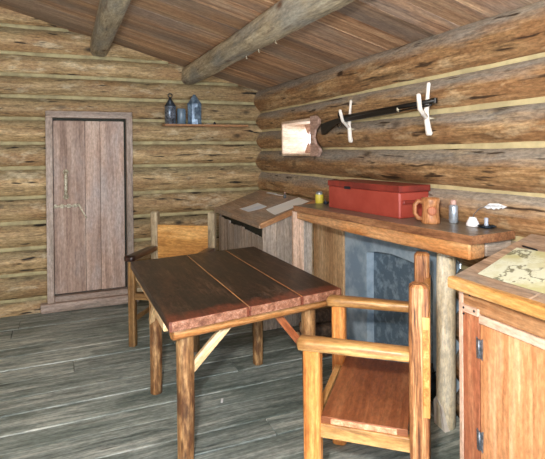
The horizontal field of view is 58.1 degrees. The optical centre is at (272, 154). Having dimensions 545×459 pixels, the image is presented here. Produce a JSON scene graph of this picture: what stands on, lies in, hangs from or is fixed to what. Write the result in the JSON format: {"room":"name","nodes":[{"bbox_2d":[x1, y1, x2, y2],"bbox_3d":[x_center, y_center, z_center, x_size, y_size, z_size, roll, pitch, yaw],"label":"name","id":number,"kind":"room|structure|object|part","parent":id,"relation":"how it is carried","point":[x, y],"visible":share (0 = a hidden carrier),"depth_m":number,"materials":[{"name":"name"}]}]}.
{"room":"log cabin interior","nodes":[
{"label":"log cabin interior","id":0,"kind":"room"},
{"bbox_2d":[0,7,261,317],"bbox_3d":[-2.032,-0.086,4.814,4.260,3.277,0.297,-1,0,-23],"label":"wall","id":1,"kind":"structure","parent":0,"point":[183,174],"depth_m":4.88,"materials":[{"name":"brown wood"}]},
{"bbox_2d":[40,110,139,313],"bbox_3d":[-1.783,0.529,4.808,0.900,1.905,0.150,-1,0,-23],"label":"door","id":2,"kind":"structure","parent":1,"relation":"in","point":[90,228],"depth_m":4.81,"materials":[{"name":"brown wood"}]},
{"bbox_3d":[-1.980,0.284,4.703,0.052,0.292,0.068,-1,0,-23],"label":"handle","id":3,"kind":"part","parent":2,"relation":"part of","materials":[{"name":"wood"}]},
{"bbox_3d":[-1.795,0.499,4.831,0.648,1.665,0.028,-1,0,-23],"label":"panel","id":4,"kind":"part","parent":2,"relation":"part of","materials":[{"name":"brown wood"}]},
{"bbox_3d":[-1.772,1.415,4.807,0.900,0.135,0.135,-1,0,-23],"label":"sill","id":5,"kind":"part","parent":2,"relation":"part of","materials":[{"name":"brown wood"}]},
{"bbox_2d":[162,124,247,127],"bbox_3d":[-0.700,-0.309,5.177,0.900,0.022,0.141,-1,0,-23],"label":"shelf board","id":6,"kind":"object","parent":1,"relation":"attached to","point":[163,125],"visible":1,"depth_m":5.10,"materials":[{"name":"brown wood"}]},
{"bbox_2d":[164,93,175,123],"bbox_3d":[-1.044,-0.475,5.013,0.119,0.318,0.119,-1,0,-35],"label":"lantern","id":7,"kind":"object","parent":6,"relation":"on","point":[170,107],"visible":0.97,"depth_m":4.97,"materials":[{"name":"grey metal"}]},
{"bbox_3d":[-1.013,-0.411,4.969,0.047,0.090,0.007,-1,0,-35],"label":"door","id":8,"kind":"part","parent":7,"relation":"part of","materials":[{"name":"metal"}]},
{"bbox_2d":[177,108,185,123],"bbox_3d":[-0.942,-0.397,5.068,0.092,0.160,0.091,-1,0,-23],"label":"glass jar","id":9,"kind":"object","parent":6,"relation":"on","point":[181,112],"visible":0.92,"depth_m":5.03,"materials":[{"name":"blue"}]},
{"bbox_2d":[187,95,201,123],"bbox_3d":[-0.810,-0.473,5.114,0.156,0.309,0.147,0,0,33],"label":"lantern","id":10,"kind":"object","parent":6,"relation":"on","point":[194,105],"visible":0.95,"depth_m":5.06,"materials":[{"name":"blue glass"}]},
{"bbox_3d":[-0.773,-0.429,5.057,0.063,0.120,0.010,-1,0,-35],"label":"door","id":11,"kind":"part","parent":10,"relation":"part of","materials":[{"name":"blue glass"}]},
{"bbox_2d":[0,300,459,458],"bbox_3d":[-0.746,1.536,2.036,4.400,0.092,6.521,-1,0,-23],"label":"floor","id":12,"kind":"structure","parent":0,"point":[73,386],"depth_m":3.02,"materials":[{"name":"grey wood"}]},
{"bbox_2d":[124,211,216,351],"bbox_3d":[-0.796,0.980,3.940,0.597,1.000,0.505,0,0,12],"label":"armchair","id":13,"kind":"object","parent":12,"relation":"on","point":[166,240],"visible":0.41,"depth_m":4.10,"materials":[{"name":"brown wood"}]},
{"bbox_3d":[-1.085,1.148,3.807,0.056,0.670,0.057,0,0,12],"label":"leg","id":14,"kind":"part","parent":13,"relation":"part of","materials":[{"name":"brown wood"}]},
{"bbox_3d":[-1.055,0.793,3.965,0.083,0.047,0.451,0,0,12],"label":"armrest","id":15,"kind":"part","parent":13,"relation":"part of","materials":[{"name":"brown wood"}]},
{"bbox_3d":[-0.835,1.091,3.754,0.477,0.050,0.030,0,0,12],"label":"seat rail","id":16,"kind":"part","parent":13,"relation":"part of","materials":[{"name":"brown wood"}]},
{"bbox_3d":[-1.001,0.979,4.207,0.064,1.000,0.065,0,0,12],"label":"post","id":17,"kind":"part","parent":13,"relation":"part of","materials":[{"name":"brown wood"}]},
{"bbox_3d":[-0.754,0.778,4.149,0.466,0.371,0.024,0,0,12],"label":"backrest","id":18,"kind":"part","parent":13,"relation":"part of","materials":[{"name":"brown wood"}]},
{"bbox_3d":[-0.583,1.144,3.702,0.057,0.670,0.057,0,0,12],"label":"leg","id":19,"kind":"part","parent":13,"relation":"part of","materials":[{"name":"brown wood"}]},
{"bbox_3d":[-0.553,0.790,3.860,0.086,0.047,0.451,0,0,12],"label":"armrest","id":20,"kind":"part","parent":13,"relation":"part of","materials":[{"name":"brown wood"}]},
{"bbox_3d":[-0.501,0.976,4.101,0.064,1.000,0.064,0,0,12],"label":"post","id":21,"kind":"part","parent":13,"relation":"part of","materials":[{"name":"brown wood"}]},
{"bbox_2d":[131,246,340,458],"bbox_3d":[-0.297,1.105,3.027,0.967,0.752,1.465,-1,0,-23],"label":"wooden table","id":22,"kind":"object","parent":12,"relation":"on","point":[189,296],"visible":0.91,"depth_m":2.65,"materials":[{"name":"brown wood"}]},
{"bbox_3d":[-0.692,0.804,2.785,0.055,0.051,1.060,-1,0,-23],"label":"rail","id":23,"kind":"part","parent":22,"relation":"part of","materials":[{"name":"brown wood"}]},
{"bbox_3d":[-0.727,1.135,3.064,0.080,0.700,0.083,-1,0,-23],"label":"leg","id":24,"kind":"part","parent":22,"relation":"part of","materials":[{"name":"brown wood"}]},
{"bbox_3d":[-0.418,1.155,2.365,0.087,0.665,0.084,-1,0,-23],"label":"leg","id":25,"kind":"part","parent":22,"relation":"part of","materials":[{"name":"brown wood"}]},
{"bbox_3d":[-0.107,1.127,3.466,0.076,0.700,0.077,-1,0,-23],"label":"leg","id":26,"kind":"part","parent":22,"relation":"part of","materials":[{"name":"brown wood"}]},
{"bbox_3d":[0.203,1.147,2.762,0.078,0.665,0.078,-1,0,-23],"label":"leg","id":27,"kind":"part","parent":22,"relation":"part of","materials":[{"name":"brown wood"}]},
{"bbox_2d":[214,190,314,330],"bbox_3d":[-0.115,0.929,4.762,0.539,1.077,1.322,-1,0,-23],"label":"desk","id":28,"kind":"object","parent":12,"relation":"on","point":[270,233],"visible":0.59,"depth_m":4.38,"materials":[{"name":"brown wood"}]},
{"bbox_2d":[240,203,266,211],"bbox_3d":[-0.181,0.501,4.700,0.170,0.059,0.360,-1,0,-23],"label":"paper sheet","id":29,"kind":"object","parent":28,"relation":"on","point":[256,206],"visible":1,"depth_m":4.70,"materials":[{"name":"grey paper"}]},
{"bbox_2d":[266,197,308,214],"bbox_3d":[0.131,0.450,4.365,0.313,0.117,0.303,-1,0,-16],"label":"paper sheet","id":30,"kind":"object","parent":28,"relation":"on","point":[277,209],"visible":0.96,"depth_m":4.37,"materials":[{"name":"grey paper"}]},
{"bbox_2d":[322,353,331,357],"bbox_3d":[0.421,1.417,3.614,0.250,0.114,0.109,-1,0,-26],"label":"log","id":31,"kind":"object","parent":12,"relation":"on","point":[323,354],"visible":0.05,"depth_m":3.55,"materials":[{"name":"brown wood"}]},
{"bbox_2d":[315,323,331,336],"bbox_3d":[0.393,1.315,3.676,0.250,0.098,0.099,-1,0,-26],"label":"log","id":32,"kind":"object","parent":31,"relation":"on","point":[324,330],"visible":0.34,"depth_m":3.63,"materials":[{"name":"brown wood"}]},
{"bbox_2d":[315,307,331,323],"bbox_3d":[0.365,1.224,3.739,0.250,0.104,0.102,-1,0,-26],"label":"log","id":33,"kind":"object","parent":32,"relation":"on","point":[322,315],"visible":0.49,"depth_m":3.70,"materials":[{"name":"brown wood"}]},
{"bbox_2d":[296,251,430,458],"bbox_3d":[0.437,0.981,2.191,0.511,1.000,0.665,0,0,18],"label":"armchair","id":34,"kind":"object","parent":12,"relation":"on","point":[365,401],"visible":1,"depth_m":1.94,"materials":[{"name":"brown wood"}]},
{"bbox_3d":[0.164,1.130,1.976,0.072,0.710,0.072,0,0,18],"label":"leg","id":35,"kind":"part","parent":34,"relation":"part of","materials":[{"name":"brown wood"}]},
{"bbox_3d":[0.255,1.092,2.252,0.030,0.050,0.533,0,0,18],"label":"seat rail","id":36,"kind":"part","parent":34,"relation":"part of","materials":[{"name":"brown wood"}]},
{"bbox_3d":[0.345,1.124,2.530,0.072,0.710,0.072,0,0,18],"label":"leg","id":37,"kind":"part","parent":34,"relation":"part of","materials":[{"name":"brown wood"}]},
{"bbox_3d":[0.314,0.756,1.923,0.446,0.047,0.083,0,0,18],"label":"armrest","id":38,"kind":"part","parent":34,"relation":"part of","materials":[{"name":"brown wood"}]},
{"bbox_3d":[0.445,1.049,2.190,0.336,0.028,0.607,0,0,18],"label":"seat","id":39,"kind":"part","parent":34,"relation":"part of","materials":[{"name":"brown wood"}]},
{"bbox_3d":[0.358,1.094,1.912,0.359,0.057,0.032,0,0,18],"label":"seat rail","id":40,"kind":"part","parent":34,"relation":"part of","materials":[{"name":"brown wood"}]},
{"bbox_3d":[0.495,0.751,2.476,0.446,0.047,0.083,0,0,18],"label":"armrest","id":41,"kind":"part","parent":34,"relation":"part of","materials":[{"name":"brown wood"}]},
{"bbox_3d":[0.553,0.982,1.847,0.074,1.000,0.075,0,0,18],"label":"post","id":42,"kind":"part","parent":34,"relation":"part of","materials":[{"name":"brown wood"}]},
{"bbox_3d":[0.734,0.977,2.401,0.074,1.000,0.075,0,0,18],"label":"post","id":43,"kind":"part","parent":34,"relation":"part of","materials":[{"name":"brown wood"}]},
{"bbox_3d":[0.666,0.779,2.115,0.026,0.370,0.661,0,0,18],"label":"backrest","id":44,"kind":"part","parent":34,"relation":"part of","materials":[{"name":"brown wood"}]},
{"bbox_2d":[292,203,514,432],"bbox_3d":[0.596,0.920,3.213,0.512,1.106,2.018,-1,0,-23],"label":"fireplace","id":45,"kind":"object","parent":12,"relation":"on","point":[361,254],"visible":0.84,"depth_m":3.14,"materials":[{"name":"wood"}]},
{"bbox_2d":[315,191,323,202],"bbox_3d":[0.357,0.322,3.745,0.064,0.088,0.064,-1,0,-23],"label":"jar","id":46,"kind":"object","parent":45,"relation":"on","point":[319,197],"visible":0.96,"depth_m":3.72,"materials":[{"name":"glass"}]},
{"bbox_3d":[0.456,0.959,3.925,0.040,1.020,0.470,-1,0,-23],"label":"panel","id":47,"kind":"part","parent":45,"relation":"part of","materials":[{"name":"brown wood"}]},
{"bbox_2d":[328,179,429,218],"bbox_3d":[0.668,0.272,3.195,0.251,0.190,0.744,-1,0,-28],"label":"chest","id":48,"kind":"object","parent":45,"relation":"on","point":[382,198],"visible":0.84,"depth_m":3.02,"materials":[{"name":"paint"}]},
{"bbox_3d":[0.667,0.196,3.200,0.246,0.038,0.734,-1,0,-28],"label":"lid","id":49,"kind":"part","parent":48,"relation":"part of","materials":[{"name":"red paint"}]},
{"bbox_2d":[293,203,514,244],"bbox_3d":[0.648,0.389,3.041,0.482,0.041,1.663,-1,0,-23],"label":"mantel shelf","id":50,"kind":"object","parent":45,"relation":"attached to","point":[458,233],"depth_m":2.61,"materials":[{"name":"brown wood"}]},
{"bbox_2d":[412,197,439,223],"bbox_3d":[0.833,0.301,2.661,0.145,0.137,0.100,0,0,7],"label":"mug","id":51,"kind":"object","parent":45,"relation":"on","point":[430,205],"visible":1,"depth_m":2.62,"materials":[{"name":"brown wood"}]},
{"bbox_3d":[0.791,0.298,2.666,0.060,0.120,0.025,0,0,7],"label":"handle","id":52,"kind":"part","parent":51,"relation":"part of","materials":[{"name":"brown wood"}]},
{"bbox_2d":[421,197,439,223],"bbox_3d":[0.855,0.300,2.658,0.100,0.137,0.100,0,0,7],"label":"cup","id":53,"kind":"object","parent":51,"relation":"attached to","point":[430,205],"depth_m":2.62,"materials":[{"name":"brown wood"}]},
{"bbox_2d":[431,363,435,400],"bbox_3d":[0.888,1.313,2.876,0.190,0.288,0.190,-1,0,-23],"label":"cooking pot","id":54,"kind":"object","parent":45,"relation":"on","point":[433,375],"visible":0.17,"depth_m":2.80,"materials":[{"name":"metal"}]},
{"bbox_3d":[0.940,0.963,2.658,0.101,1.021,0.110,-1,0,-23],"label":"log post","id":55,"kind":"part","parent":45,"relation":"part of","materials":[{"name":"beige wood"}]},
{"bbox_2d":[449,200,457,223],"bbox_3d":[0.979,0.305,2.656,0.048,0.126,0.048,-1,0,-23],"label":"flask","id":56,"kind":"object","parent":45,"relation":"on","point":[453,208],"visible":1,"depth_m":2.64,"materials":[{"name":"grey metal"}]},
{"bbox_2d":[466,203,506,226],"bbox_3d":[1.067,0.303,2.465,0.068,0.131,0.229,-1,0,-23],"label":"inkwell","id":57,"kind":"object","parent":45,"relation":"on","point":[472,221],"visible":0.98,"depth_m":2.51,"materials":[{"name":"white ceramic"}]},
{"bbox_2d":[466,216,478,226],"bbox_3d":[1.035,0.344,2.539,0.068,0.048,0.068,-1,0,-23],"label":"pot","id":58,"kind":"object","parent":57,"relation":"attached to","point":[472,221],"depth_m":2.52,"materials":[{"name":"white ceramic"}]},
{"bbox_2d":[478,217,496,228],"bbox_3d":[1.083,0.342,2.477,0.092,0.052,0.084,0,0,28],"label":"chamberstick","id":59,"kind":"object","parent":45,"relation":"on","point":[486,225],"visible":1,"depth_m":2.47,"materials":[{"name":"grey metal"}]},
{"bbox_3d":[1.080,0.362,2.479,0.084,0.013,0.083,-1,0,-23],"label":"dish","id":60,"kind":"part","parent":59,"relation":"part of","materials":[{"name":"grey metal"}]},
{"bbox_2d":[448,234,544,458],"bbox_3d":[1.158,0.924,1.679,0.575,1.109,1.068,-1,0,-23],"label":"base cabinet","id":61,"kind":"object","parent":12,"relation":"on","point":[502,324],"visible":0.93,"depth_m":1.83,"materials":[{"name":"brown wood"}]},
{"bbox_2d":[478,248,544,293],"bbox_3d":[1.120,0.431,1.746,0.375,0.091,0.765,-1,0,-23],"label":"map","id":62,"kind":"object","parent":61,"relation":"on","point":[525,268],"visible":1,"depth_m":1.93},
{"bbox_3d":[0.992,1.055,1.526,0.019,0.792,0.859,-1,0,-23],"label":"cabinet door","id":63,"kind":"part","parent":61,"relation":"part of","materials":[{"name":"brown wood"}]},
{"bbox_3d":[0.311,1.419,3.869,0.250,0.110,0.108,-1,0,-26],"label":"log","id":64,"kind":"object","parent":12,"relation":"on","visible":0},
{"bbox_2d":[299,321,331,332],"bbox_3d":[0.338,1.320,3.804,0.250,0.109,0.104,-1,0,-26],"label":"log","id":65,"kind":"object","parent":64,"relation":"on","point":[300,321],"visible":0.11,"depth_m":3.78,"materials":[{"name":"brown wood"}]},
{"bbox_2d":[0,0,541,90],"bbox_3d":[-0.900,-1.254,2.066,4.706,1.272,6.715,-1,0,-23],"label":"ceiling","id":66,"kind":"structure","parent":0,"point":[177,32],"depth_m":3.59,"materials":[{"name":"brown wood"}]},
{"bbox_2d":[90,0,130,56],"bbox_3d":[-0.548,-1.054,2.123,0.178,0.186,6.100,-1,0,-23],"label":"roof beam","id":67,"kind":"structure","parent":66,"relation":"attached to","point":[110,14],"depth_m":3.69,"materials":[{"name":"brown wood"}]},
{"bbox_2d":[181,0,354,83],"bbox_3d":[0.286,-0.818,2.481,0.179,0.207,6.100,-1,0,-23],"label":"roof beam","id":68,"kind":"structure","parent":66,"relation":"attached to","point":[285,17],"depth_m":3.15,"materials":[{"name":"wood"}]},
{"bbox_2d":[254,0,544,417],"bbox_3d":[1.126,0.391,2.769,0.302,2.273,6.400,-1,0,-23],"label":"wall","id":69,"kind":"structure","parent":0,"point":[486,145],"depth_m":2.80,"materials":[{"name":"brown wood"}]},
{"bbox_2d":[281,116,321,156],"bbox_3d":[0.361,-0.162,4.503,0.285,0.345,0.795,-1,0,-23],"label":"wall lamp","id":70,"kind":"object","parent":69,"relation":"in","point":[294,133],"depth_m":4.81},
{"bbox_2d":[339,100,353,142],"bbox_3d":[0.546,-0.251,3.635,0.182,0.318,0.050,-1,1,-39],"label":"rack","id":71,"kind":"object","parent":69,"relation":"attached to","point":[348,124],"visible":0.89,"depth_m":3.65,"materials":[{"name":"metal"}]},
{"bbox_3d":[0.577,-0.251,3.661,0.046,0.318,0.033,0,0,37],"label":"stem","id":72,"kind":"part","parent":71,"relation":"part of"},
{"bbox_2d":[320,97,437,134],"bbox_3d":[0.650,-0.241,3.345,0.048,0.164,1.318,-1,0,-23],"label":"musket","id":73,"kind":"object","parent":71,"relation":"on","point":[328,126],"visible":0.91,"depth_m":3.28,"materials":[{"name":"metal"}]},
{"bbox_2d":[416,82,436,135],"bbox_3d":[0.872,-0.269,2.833,0.061,0.312,0.203,0,1,45],"label":"rack","id":74,"kind":"object","parent":69,"relation":"attached to","point":[424,113],"visible":0.97,"depth_m":2.86,"materials":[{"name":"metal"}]},
{"bbox_3d":[0.907,-0.270,2.871,0.055,0.312,0.038,0,1,37],"label":"stem","id":75,"kind":"part","parent":74,"relation":"part of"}
]}

